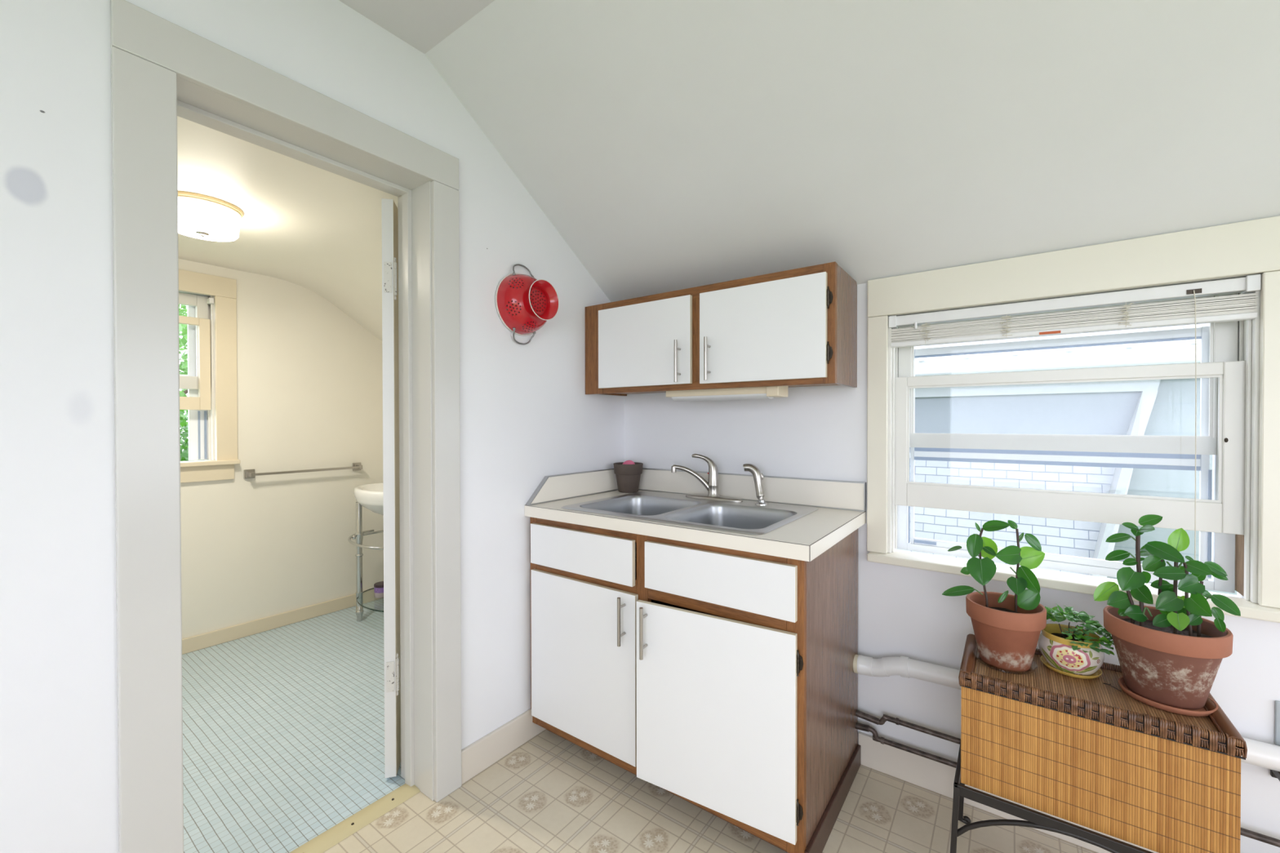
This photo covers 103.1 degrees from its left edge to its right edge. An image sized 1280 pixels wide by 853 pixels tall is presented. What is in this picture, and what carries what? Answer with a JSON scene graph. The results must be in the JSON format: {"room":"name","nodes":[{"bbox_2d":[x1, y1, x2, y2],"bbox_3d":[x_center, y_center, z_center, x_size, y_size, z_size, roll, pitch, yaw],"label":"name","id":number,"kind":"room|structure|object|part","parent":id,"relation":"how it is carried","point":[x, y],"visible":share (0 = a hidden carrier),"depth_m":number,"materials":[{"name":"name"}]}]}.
{"room":"kitchen","nodes":[
{"label":"kitchen","id":0,"kind":"room"},
{"bbox_2d":[178,258,383,639],"bbox_3d":[-2.591,0.163,2.639,0.160,2.105,2.700,0,1,36],"label":"wall","id":1,"kind":"structure","parent":0,"point":[309,376],"depth_m":3.11,"materials":[{"name":"beige paint"}]},
{"bbox_2d":[178,269,240,483],"bbox_3d":[-2.613,-0.264,2.569,0.205,1.130,0.907,0,1,36],"label":"window","id":2,"kind":"structure","parent":1,"relation":"in","point":[211,403],"depth_m":2.83,"materials":[{"name":"beige paint"}]},
{"bbox_3d":[-2.633,-0.464,2.583,0.030,0.520,0.684,0,1,36],"label":"sash","id":3,"kind":"part","parent":2,"relation":"part of","materials":[{"name":"white paint"}]},
{"bbox_3d":[-2.662,-0.267,2.615,0.020,0.915,0.684,0,1,36],"label":"storm frame","id":4,"kind":"part","parent":2,"relation":"part of","materials":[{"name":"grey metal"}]},
{"bbox_3d":[-2.606,-0.342,2.565,0.030,0.505,0.684,0,1,36],"label":"sash","id":5,"kind":"part","parent":2,"relation":"part of","materials":[{"name":"beige paint"}]},
{"bbox_3d":[-2.557,-0.774,2.526,0.022,0.109,0.891,0,1,36],"label":"head casing","id":6,"kind":"part","parent":2,"relation":"part of","materials":[{"name":"beige paint"}]},
{"bbox_3d":[-2.322,-0.265,2.852,0.020,0.916,0.094,0,1,36],"label":"casing","id":7,"kind":"part","parent":2,"relation":"part of","materials":[{"name":"beige paint"}]},
{"bbox_2d":[182,589,383,654],"bbox_3d":[-2.520,1.175,2.597,0.014,0.080,2.700,0,1,36],"label":"baseboard","id":8,"kind":"structure","parent":1,"relation":"attached to","point":[191,644],"depth_m":3.02,"materials":[{"name":"beige paint"}]},
{"bbox_2d":[244,462,362,479],"bbox_3d":[-2.064,0.273,3.169,0.066,0.052,0.650,0,1,36],"label":"towel bar","id":9,"kind":"object","parent":1,"relation":"attached to","point":[248,473],"visible":1,"depth_m":3.08,"materials":[{"name":"silver metal"}]},
{"bbox_2d":[177,115,397,341],"bbox_3d":[-1.819,-0.717,2.067,1.955,0.438,2.700,0,1,36],"label":"ceiling","id":10,"kind":"structure","parent":0,"point":[314,228],"depth_m":2.19,"materials":[{"name":"beige paint"}]},
{"bbox_2d":[177,191,244,241],"bbox_3d":[-1.752,-0.823,2.035,0.262,0.126,0.262,0,1,36],"label":"ceiling light","id":11,"kind":"object","parent":10,"relation":"attached to","point":[201,216],"visible":0.8,"depth_m":1.98,"materials":[{"name":"beige glass"}]},
{"bbox_2d":[0,0,624,852],"bbox_3d":[-1.334,0.022,0.914,0.195,2.412,4.000,0,1,36],"label":"wall","id":12,"kind":"structure","parent":0,"point":[527,415],"depth_m":1.05,"materials":[{"name":"white paint"}]},
{"bbox_2d":[110,0,462,852],"bbox_3d":[-0.932,0.164,1.448,0.215,2.119,0.816,0,1,36],"label":"door frame","id":13,"kind":"structure","parent":12,"relation":"attached to","point":[144,92],"depth_m":1.15,"materials":[{"name":"beige paint"}]},
{"bbox_2d":[381,198,400,778],"bbox_3d":[-0.934,0.214,2.036,0.045,1.985,0.612,0,1,-15],"label":"door","id":14,"kind":"structure","parent":12,"relation":"in","point":[388,207],"depth_m":1.74,"materials":[{"name":"white paint"}]},
{"bbox_2d":[461,709,545,784],"bbox_3d":[-0.341,1.161,2.103,0.014,0.112,0.924,0,1,36],"label":"baseboard","id":15,"kind":"structure","parent":12,"relation":"attached to","point":[481,754],"depth_m":1.85,"materials":[{"name":"beige paint"}]},
{"bbox_2d":[495,263,559,344],"bbox_3d":[-0.403,-0.464,1.901,0.132,0.304,0.235,0,1,36],"label":"colander","id":16,"kind":"object","parent":12,"relation":"hanging from","point":[538,300],"visible":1,"depth_m":1.86,"materials":[{"name":"red metal"}]},
{"bbox_3d":[-0.444,-0.588,1.930,0.025,0.057,0.111,0,1,36],"label":"handle","id":17,"kind":"part","parent":16,"relation":"part of","materials":[{"name":"silver metal"}]},
{"bbox_3d":[-0.443,-0.341,1.932,0.025,0.057,0.111,0,1,36],"label":"handle","id":18,"kind":"part","parent":16,"relation":"part of","materials":[{"name":"silver metal"}]},
{"bbox_2d":[339,0,494,53],"bbox_3d":[-0.117,-1.202,-0.629,3.620,0.060,2.964,0,1,36],"label":"ceiling","id":19,"kind":"structure","parent":0,"point":[423,24],"depth_m":1.47,"materials":[{"name":"paint"}]},
{"bbox_2d":[182,598,1097,852],"bbox_3d":[-0.628,1.282,0.410,5.650,0.100,4.000,0,1,36],"label":"floor","id":20,"kind":"structure","parent":0,"point":[283,727],"depth_m":1.70,"materials":[{"name":"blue tile"}]},
{"bbox_2d":[289,783,420,852],"bbox_3d":[-0.947,1.218,1.471,0.078,0.010,0.618,0,1,36],"label":"threshold","id":21,"kind":"object","parent":20,"relation":"on","point":[352,824],"visible":0.98,"depth_m":1.56,"materials":[{"name":"beige wood"}]},
{"bbox_2d":[347,483,383,621],"bbox_3d":[-1.519,0.792,3.141,0.675,0.835,0.454,0,1,36],"label":"washstand","id":22,"kind":"object","parent":20,"relation":"on","point":[370,496],"visible":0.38,"depth_m":3.15,"materials":[{"name":"white ceramic"}]},
{"bbox_3d":[-1.748,0.840,3.164,0.047,0.740,0.047,0,1,36],"label":"leg","id":23,"kind":"part","parent":22,"relation":"part of","materials":[{"name":"silver metal"}]},
{"bbox_2d":[354,483,383,515],"bbox_3d":[-1.509,0.459,3.152,0.630,0.170,0.418,0,1,36],"label":"basin","id":24,"kind":"object","parent":22,"relation":"in","point":[370,496],"depth_m":3.00,"materials":[{"name":"white ceramic"}]},
{"bbox_2d":[356,587,383,612],"bbox_3d":[-1.509,1.065,3.157,0.608,0.008,0.396,0,1,36],"label":"glass shelf","id":25,"kind":"object","parent":22,"relation":"attached to","point":[359,597],"depth_m":3.15,"materials":[{"name":"teal"}]},
{"bbox_3d":[-1.664,0.676,3.277,0.014,0.013,0.284,0,1,36],"label":"rail","id":26,"kind":"part","parent":22,"relation":"part of","materials":[{"name":"silver metal"}]},
{"bbox_2d":[373,581,383,598],"bbox_3d":[-1.613,1.020,3.178,0.089,0.081,0.089,0,1,36],"label":"candle jar","id":27,"kind":"object","parent":22,"relation":"on","point":[379,586],"visible":0.57,"depth_m":3.14,"materials":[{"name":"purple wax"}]},
{"bbox_3d":[-1.614,0.988,3.178,0.089,0.017,0.089,0,1,36],"label":"lid","id":28,"kind":"part","parent":27,"relation":"part of","materials":[{"name":"grey"}]},
{"bbox_2d":[529,516,861,852],"bbox_3d":[0.154,0.782,1.868,1.085,0.870,0.684,0,1,36],"label":"base cabinet","id":29,"kind":"object","parent":20,"relation":"on","point":[725,681],"visible":0.95,"depth_m":1.54,"materials":[{"name":"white wood"}]},
{"bbox_3d":[-0.218,0.450,1.818,0.491,0.152,0.018,0,1,36],"label":"drawer","id":30,"kind":"part","parent":29,"relation":"part of","materials":[{"name":"white laminate"}]},
{"bbox_3d":[-0.212,0.834,1.817,0.500,0.564,0.018,0,1,36],"label":"door","id":31,"kind":"part","parent":29,"relation":"part of","materials":[{"name":"white laminate"}]},
{"bbox_3d":[-0.199,1.132,1.835,0.479,0.050,0.020,0,1,36],"label":"rail","id":32,"kind":"part","parent":29,"relation":"part of","materials":[{"name":"brown wood"}]},
{"bbox_3d":[-0.199,0.533,1.830,0.479,0.052,0.020,0,1,36],"label":"rail","id":33,"kind":"part","parent":29,"relation":"part of","materials":[{"name":"brown wood"}]},
{"bbox_3d":[-0.200,0.366,1.829,0.479,0.036,0.020,0,1,36],"label":"rail","id":34,"kind":"part","parent":29,"relation":"part of","materials":[{"name":"brown wood"}]},
{"bbox_3d":[-0.061,0.639,1.671,0.012,0.157,0.038,0,1,36],"label":"handle","id":35,"kind":"part","parent":29,"relation":"part of","materials":[{"name":"silver metal"}]},
{"bbox_3d":[0.011,0.636,1.572,0.012,0.158,0.038,0,1,32],"label":"handle","id":36,"kind":"part","parent":29,"relation":"part of","materials":[{"name":"silver metal"}]},
{"bbox_2d":[524,467,866,561],"bbox_3d":[0.183,0.273,1.894,1.098,0.146,0.630,0,1,36],"label":"countertop","id":37,"kind":"structure","parent":29,"relation":"on","point":[841,504],"depth_m":1.86,"materials":[{"name":"beige laminate"}]},
{"bbox_2d":[613,462,643,493],"bbox_3d":[-0.054,0.234,2.340,0.136,0.130,0.136,0,1,36],"label":"clay pot","id":38,"kind":"object","parent":37,"relation":"on","point":[628,476],"visible":0.94,"depth_m":2.29,"materials":[{"name":"brown ceramic"}]},
{"bbox_2d":[622,460,635,464],"bbox_3d":[-0.053,0.184,2.341,0.072,0.058,0.048,0,1,36],"label":"sponge","id":39,"kind":"object","parent":38,"relation":"in","point":[627,462],"visible":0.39,"depth_m":2.32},
{"bbox_2d":[561,490,818,559],"bbox_3d":[0.181,0.386,1.891,0.801,0.173,0.565,0,1,36],"label":"sink","id":40,"kind":"object","parent":37,"relation":"in","point":[745,517],"visible":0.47,"depth_m":1.93,"materials":[{"name":"silver metal"}]},
{"bbox_3d":[0.007,0.386,1.965,0.355,0.172,0.387,0,1,36],"label":"bowl","id":41,"kind":"part","parent":40,"relation":"part of","materials":[{"name":"silver metal"}]},
{"bbox_3d":[0.315,0.388,1.741,0.352,0.172,0.387,0,1,36],"label":"bowl","id":42,"kind":"part","parent":40,"relation":"part of","materials":[{"name":"silver metal"}]},
{"bbox_2d":[742,463,768,505],"bbox_3d":[0.446,0.222,1.964,0.048,0.154,0.103,-1,1,-44],"label":"sprayer","id":43,"kind":"object","parent":40,"relation":"on","point":[757,476],"visible":1,"depth_m":1.95,"materials":[{"name":"silver metal"}]},
{"bbox_2d":[671,453,742,502],"bbox_3d":[0.280,0.205,2.095,0.302,0.185,0.078,0,1,25],"label":"kitchen faucet","id":44,"kind":"object","parent":37,"relation":"on","point":[712,486],"visible":1,"depth_m":2.08,"materials":[{"name":"silver metal"}]},
{"bbox_3d":[0.222,0.217,2.108,0.171,0.115,0.023,0,1,17],"label":"spout","id":45,"kind":"part","parent":44,"relation":"part of","materials":[{"name":"silver metal"}]},
{"bbox_3d":[0.269,0.156,2.099,0.108,0.085,0.038,0,1,25],"label":"lever","id":46,"kind":"part","parent":44,"relation":"part of","materials":[{"name":"silver metal"}]},
{"bbox_3d":[0.300,0.291,2.085,0.260,0.014,0.055,0,1,36],"label":"plate","id":47,"kind":"part","parent":44,"relation":"part of","materials":[{"name":"silver metal"}]},
{"bbox_3d":[0.205,0.833,1.486,0.498,0.560,0.018,0,1,32],"label":"door","id":48,"kind":"part","parent":29,"relation":"part of","materials":[{"name":"white laminate"}]},
{"bbox_3d":[0.218,0.535,1.525,0.461,0.052,0.020,0,1,36],"label":"rail","id":49,"kind":"part","parent":29,"relation":"part of","materials":[{"name":"brown wood"}]},
{"bbox_3d":[0.218,0.368,1.524,0.461,0.036,0.020,0,1,36],"label":"rail","id":50,"kind":"part","parent":29,"relation":"part of","materials":[{"name":"brown wood"}]},
{"bbox_3d":[0.218,0.446,1.499,0.492,0.149,0.018,0,1,36],"label":"drawer","id":51,"kind":"part","parent":29,"relation":"part of","materials":[{"name":"white laminate"}]},
{"bbox_3d":[0.219,1.134,1.530,0.461,0.050,0.020,0,1,36],"label":"rail","id":52,"kind":"part","parent":29,"relation":"part of","materials":[{"name":"brown wood"}]},
{"bbox_3d":[0.610,0.784,1.605,0.016,0.870,0.570,0,1,36],"label":"panel","id":53,"kind":"part","parent":29,"relation":"part of","materials":[{"name":"brown wood"}]},
{"bbox_3d":[0.602,1.177,1.599,0.042,0.084,0.596,0,1,36],"label":"trim","id":54,"kind":"part","parent":29,"relation":"part of","materials":[{"name":"brown wood"}]},
{"bbox_2d":[950,742,1152,852],"bbox_3d":[1.112,1.075,1.290,0.539,0.292,0.313,0,1,36],"label":"iron stand","id":55,"kind":"object","parent":20,"relation":"on","point":[1035,820],"visible":0.46,"depth_m":1.25,"materials":[{"name":"grey metal"}]},
{"bbox_3d":[0.817,1.076,1.323,0.025,0.280,0.019,0,1,36],"label":"leg","id":56,"kind":"part","parent":55,"relation":"part of","materials":[{"name":"black metal"}]},
{"bbox_3d":[0.991,1.073,1.561,0.025,0.280,0.019,0,1,36],"label":"leg","id":57,"kind":"part","parent":55,"relation":"part of","materials":[{"name":"black metal"}]},
{"bbox_2d":[958,634,1247,852],"bbox_3d":[1.114,0.781,1.292,0.498,0.297,0.291,0,1,36],"label":"wicker basket","id":58,"kind":"object","parent":55,"relation":"on","point":[1089,753],"visible":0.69,"depth_m":1.17,"materials":[{"name":"brown wicker"}]},
{"bbox_2d":[974,655,1035,675],"bbox_3d":[0.994,0.640,1.386,0.143,0.014,0.143,0,1,36],"label":"saucer","id":59,"kind":"object","parent":58,"relation":"on","point":[977,659],"visible":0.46,"depth_m":1.34,"materials":[{"name":"ceramic"}]},
{"bbox_2d":[942,520,1046,671],"bbox_3d":[0.971,0.449,1.401,0.236,0.388,0.179,0,1,36],"label":"potted plant","id":60,"kind":"object","parent":59,"relation":"on","point":[1007,628],"visible":1,"depth_m":1.36,"materials":[{"name":"green plant"}]},
{"bbox_3d":[0.952,0.402,1.408,0.023,0.239,0.017,0,1,36],"label":"stem","id":61,"kind":"part","parent":60,"relation":"part of","materials":[{"name":"brown"}]},
{"bbox_3d":[0.994,0.561,1.385,0.179,0.164,0.179,0,1,36],"label":"pot","id":62,"kind":"part","parent":60,"relation":"part of","materials":[{"name":"ceramic"}]},
{"bbox_3d":[1.018,0.399,1.370,0.011,0.245,0.011,0,1,36],"label":"stem","id":63,"kind":"part","parent":60,"relation":"part of","materials":[{"name":"brown plant"}]},
{"bbox_2d":[1040,655,1102,679],"bbox_3d":[1.147,0.641,1.355,0.126,0.012,0.126,0,1,36],"label":"saucer","id":64,"kind":"object","parent":58,"relation":"on","point":[1099,673],"visible":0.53,"depth_m":1.32,"materials":[{"name":"ceramic"}]},
{"bbox_2d":[1038,603,1114,675],"bbox_3d":[1.160,0.561,1.353,0.164,0.164,0.190,0,1,-11],"label":"potted plant","id":65,"kind":"object","parent":64,"relation":"on","point":[1077,651],"visible":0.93,"depth_m":1.32,"materials":[{"name":"green plant"}]},
{"bbox_3d":[1.147,0.604,1.354,0.135,0.078,0.135,0,1,36],"label":"pot","id":66,"kind":"part","parent":65,"relation":"part of","materials":[{"name":"ceramic"}]},
{"bbox_2d":[1103,683,1120,691],"bbox_3d":[1.175,0.645,1.260,0.014,0.004,0.040,0,1,-12],"label":"dry twig","id":67,"kind":"object","parent":58,"relation":"on","point":[1104,683],"visible":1,"depth_m":1.26,"materials":[{"name":"brown plant"}]},
{"bbox_2d":[1118,676,1218,716],"bbox_3d":[1.251,0.640,1.209,0.166,0.016,0.166,0,1,36],"label":"terracotta saucer","id":68,"kind":"object","parent":58,"relation":"on","point":[1202,712],"visible":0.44,"depth_m":1.16,"materials":[{"name":"brown ceramic"}]},
{"bbox_2d":[1093,514,1240,709],"bbox_3d":[1.252,0.428,1.214,0.215,0.428,0.215,0,1,-19],"label":"potted plant","id":69,"kind":"object","parent":68,"relation":"on","point":[1169,655],"visible":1,"depth_m":1.18,"materials":[{"name":"green plant"}]},
{"bbox_3d":[1.204,0.450,1.247,0.009,0.093,0.017,0,1,-12],"label":"stem","id":70,"kind":"part","parent":69,"relation":"part of","materials":[{"name":"brown plant"}]},
{"bbox_3d":[1.217,0.374,1.236,0.011,0.244,0.031,0,1,24],"label":"stem","id":71,"kind":"part","parent":69,"relation":"part of","materials":[{"name":"brown plant"}]},
{"bbox_3d":[1.220,0.445,1.222,0.009,0.021,0.017,-1,1,-44],"label":"stem","id":72,"kind":"part","parent":69,"relation":"part of","materials":[{"name":"green"}]},
{"bbox_3d":[1.255,0.364,1.224,0.006,0.086,0.010,-1,1,-44],"label":"stem","id":73,"kind":"part","parent":69,"relation":"part of","materials":[{"name":"brown plant"}]},
{"bbox_3d":[1.252,0.552,1.215,0.215,0.180,0.215,0,1,36],"label":"pot","id":74,"kind":"part","parent":69,"relation":"part of","materials":[{"name":"ceramic"}]},
{"bbox_3d":[1.272,0.396,1.207,0.027,0.201,0.007,-1,1,-41],"label":"stem","id":75,"kind":"part","parent":69,"relation":"part of","materials":[{"name":"brown plant"}]},
{"bbox_3d":[1.270,0.407,1.179,0.007,0.179,0.028,0,1,19],"label":"stem","id":76,"kind":"part","parent":69,"relation":"part of","materials":[{"name":"brown plant"}]},
{"bbox_3d":[1.292,0.427,1.172,0.006,0.140,0.010,-1,1,-44],"label":"stem","id":77,"kind":"part","parent":69,"relation":"part of","materials":[{"name":"brown"}]},
{"bbox_2d":[425,0,1279,302],"bbox_3d":[1.081,-0.871,1.013,3.620,0.754,1.096,0,1,36],"label":"ceiling","id":78,"kind":"structure","parent":0,"point":[671,145],"depth_m":1.38,"materials":[{"name":"white paint"}]},
{"bbox_2d":[624,283,1279,852],"bbox_3d":[1.429,0.354,1.480,3.600,1.731,0.170,0,1,36],"label":"wall","id":79,"kind":"structure","parent":0,"point":[813,432],"depth_m":1.79,"materials":[{"name":"white paint"}]},
{"bbox_2d":[585,262,857,395],"bbox_3d":[0.255,-0.333,2.015,1.066,0.385,0.340,0,1,36],"label":"upper cabinet","id":80,"kind":"object","parent":79,"relation":"attached to","point":[796,327],"visible":1,"depth_m":1.81,"materials":[{"name":"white wood"}]},
{"bbox_3d":[0.010,-0.328,2.042,0.453,0.332,0.018,0,1,36],"label":"door","id":81,"kind":"part","parent":80,"relation":"part of","materials":[{"name":"white laminate"}]},
{"bbox_3d":[0.141,-0.246,1.912,0.012,0.157,0.038,0,1,36],"label":"handle","id":82,"kind":"part","parent":80,"relation":"part of","materials":[{"name":"silver metal"}]},
{"bbox_3d":[0.243,-0.245,1.837,0.012,0.156,0.038,0,1,36],"label":"handle","id":83,"kind":"part","parent":80,"relation":"part of","materials":[{"name":"silver metal"}]},
{"bbox_3d":[0.221,-0.503,1.911,0.924,0.042,0.020,0,1,36],"label":"rail","id":84,"kind":"part","parent":80,"relation":"part of","materials":[{"name":"brown wood"}]},
{"bbox_3d":[0.221,-0.154,1.914,0.924,0.030,0.020,0,1,36],"label":"rail","id":85,"kind":"part","parent":80,"relation":"part of","materials":[{"name":"brown wood"}]},
{"bbox_2d":[666,386,787,401],"bbox_3d":[0.318,-0.126,1.942,0.474,0.050,0.097,0,1,36],"label":"light","id":86,"kind":"object","parent":80,"relation":"attached to","point":[753,393],"visible":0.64,"depth_m":1.89,"materials":[{"name":"beige plastic"}]},
{"bbox_2d":[671,393,773,401],"bbox_3d":[0.312,-0.110,1.950,0.399,0.018,0.080,0,1,36],"label":"diffuser","id":87,"kind":"object","parent":86,"relation":"attached to","point":[676,397],"depth_m":1.92,"materials":[{"name":"white plastic"}]},
{"bbox_3d":[0.275,-0.159,2.042,1.038,0.012,0.252,0,1,36],"label":"panel","id":88,"kind":"part","parent":80,"relation":"part of","materials":[{"name":"wood"}]},
{"bbox_3d":[0.409,-0.324,1.750,0.456,0.334,0.018,0,1,36],"label":"door","id":89,"kind":"part","parent":80,"relation":"part of","materials":[{"name":"white laminate"}]},
{"bbox_3d":[0.703,-0.331,1.735,0.012,0.381,0.263,0,1,36],"label":"panel","id":90,"kind":"part","parent":80,"relation":"part of","materials":[{"name":"brown wood"}]},
{"bbox_2d":[855,722,956,768],"bbox_3d":[1.265,1.079,1.452,1.225,0.047,0.021,0,1,36],"label":"pipe","id":91,"kind":"object","parent":79,"relation":"attached to","point":[860,726],"visible":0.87,"depth_m":1.72,"materials":[{"name":"metal"}]},
{"bbox_2d":[857,732,1158,852],"bbox_3d":[1.810,1.167,1.095,2.524,0.111,0.015,0,1,36],"label":"baseboard","id":92,"kind":"structure","parent":79,"relation":"attached to","point":[937,777],"depth_m":1.71,"materials":[{"name":"beige paint"}]},
{"bbox_2d":[853,654,1279,781],"bbox_3d":[1.261,0.822,1.446,1.226,0.102,0.089,0,1,36],"label":"drain pipe","id":93,"kind":"object","parent":79,"relation":"attached to","point":[1261,754],"visible":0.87,"depth_m":1.64,"materials":[{"name":"beige plastic"}]},
{"bbox_2d":[855,710,1279,847],"bbox_3d":[1.265,1.020,1.452,1.225,0.043,0.021,0,1,36],"label":"pipe","id":94,"kind":"object","parent":79,"relation":"attached to","point":[1264,838],"visible":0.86,"depth_m":1.67,"materials":[{"name":"metal"}]},
{"bbox_2d":[866,215,1279,622],"bbox_3d":[1.299,-0.010,1.550,1.095,1.018,0.245,0,1,36],"label":"window","id":95,"kind":"structure","parent":79,"relation":"in","point":[1238,370],"depth_m":1.47,"materials":[{"name":"beige paint"}]},
{"bbox_3d":[0.837,0.029,1.792,0.065,0.830,0.020,0,1,36],"label":"casing","id":96,"kind":"part","parent":95,"relation":"part of","materials":[{"name":"beige paint"}]},
{"bbox_3d":[1.285,0.101,1.637,0.712,0.020,0.008,0,1,36],"label":"storm meeting rail","id":97,"kind":"part","parent":95,"relation":"part of","materials":[{"name":"grey metal"}]},
{"bbox_3d":[1.265,0.052,1.600,0.819,0.047,0.002,0,1,36],"label":"meeting rail","id":98,"kind":"part","parent":95,"relation":"part of","materials":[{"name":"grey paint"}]},
{"bbox_3d":[1.295,0.036,1.640,0.834,0.835,0.025,0,1,36],"label":"storm frame","id":99,"kind":"part","parent":95,"relation":"part of","materials":[{"name":"grey metal"}]},
{"bbox_3d":[1.283,0.476,1.627,0.863,0.045,0.148,0,1,36],"label":"sill","id":100,"kind":"part","parent":95,"relation":"part of","materials":[{"name":"white paint"}]},
{"bbox_3d":[1.274,-0.153,1.611,0.821,0.457,0.030,0,1,36],"label":"sash","id":101,"kind":"part","parent":95,"relation":"part of","materials":[{"name":"white paint"}]},
{"bbox_3d":[1.248,0.054,1.576,0.829,0.454,0.035,0,1,36],"label":"sash","id":102,"kind":"part","parent":95,"relation":"part of","materials":[{"name":"white paint"}]},
{"bbox_3d":[1.252,-0.451,1.483,1.095,0.134,0.022,0,1,36],"label":"head casing","id":103,"kind":"part","parent":95,"relation":"part of","materials":[{"name":"beige paint"}]},
{"bbox_2d":[888,274,1261,559],"bbox_3d":[1.218,0.019,1.536,0.848,0.802,0.046,0,1,36],"label":"window blind","id":104,"kind":"object","parent":95,"relation":"attached to","point":[1241,307],"visible":1,"depth_m":1.46,"materials":[{"name":"white plastic"}]},
{"bbox_3d":[0.957,-0.313,1.704,0.031,0.069,0.005,0,1,36],"label":"ladder cord","id":105,"kind":"part","parent":104,"relation":"part of","materials":[{"name":"white fabric"}]},
{"bbox_3d":[1.134,-0.312,1.575,0.032,0.069,0.005,0,1,36],"label":"ladder cord","id":106,"kind":"part","parent":104,"relation":"part of","materials":[{"name":"white fabric"}]},
{"bbox_3d":[1.221,-0.364,1.536,0.846,0.034,0.034,0,1,36],"label":"head rail","id":107,"kind":"part","parent":104,"relation":"part of","materials":[{"name":"white metal"}]},
{"bbox_3d":[1.220,-0.282,1.534,0.841,0.016,0.032,0,1,36],"label":"rail","id":108,"kind":"part","parent":104,"relation":"part of","materials":[{"name":"white plastic"}]},
{"bbox_3d":[1.353,-0.311,1.415,0.031,0.069,0.005,0,1,36],"label":"ladder cord","id":109,"kind":"part","parent":104,"relation":"part of","materials":[{"name":"white fabric"}]},
{"bbox_3d":[1.458,0.031,1.337,0.004,0.780,0.011,0,0,1],"label":"pull cord","id":110,"kind":"part","parent":104,"relation":"part of","materials":[{"name":"beige plastic"}]},
{"bbox_3d":[1.589,0.033,1.243,0.094,0.830,0.020,0,1,36],"label":"casing","id":111,"kind":"part","parent":95,"relation":"part of","materials":[{"name":"beige paint"}]},
{"bbox_2d":[1274,700,1279,746],"bbox_3d":[1.611,0.737,1.240,0.079,0.110,0.008,0,1,36],"label":"wall outlet","id":112,"kind":"object","parent":79,"relation":"attached to","point":[1277,737],"visible":1,"depth_m":1.26,"materials":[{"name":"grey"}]},
{"label":"outside","id":113,"kind":"structure","parent":0,"visible":0},
{"bbox_3d":[-0.069,4.513,2.510,80.000,0.200,80.000,0,1,36],"label":"ground","id":114,"kind":"structure","parent":113,"visible":0},
{"bbox_2d":[178,304,205,460],"bbox_3d":[-8.487,0.086,8.755,5.455,8.583,5.820,0,1,36],"label":"tree","id":115,"kind":"object","parent":114,"relation":"on","point":[183,310],"visible":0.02,"depth_m":7.88,"materials":[{"name":"green plant"}]},
{"bbox_2d":[179,409,208,461],"bbox_3d":[-5.648,2.074,6.019,3.257,4.645,3.475,0,1,36],"label":"tree","id":116,"kind":"object","parent":114,"relation":"on","point":[183,424],"visible":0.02,"depth_m":5.89,"materials":[{"name":"green plant"}]},
{"bbox_2d":[895,323,1236,595],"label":"window","id":117,"kind":"structure","parent":114,"relation":"on","point":[1153,407],"depth_m":3.90,"materials":[{"name":"grey"}]},
{"bbox_3d":[1.555,-0.018,5.286,5.310,0.530,0.050,0,1,36],"label":"dormer panel","id":118,"kind":"part","parent":117,"relation":"part of","materials":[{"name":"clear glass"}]}
]}

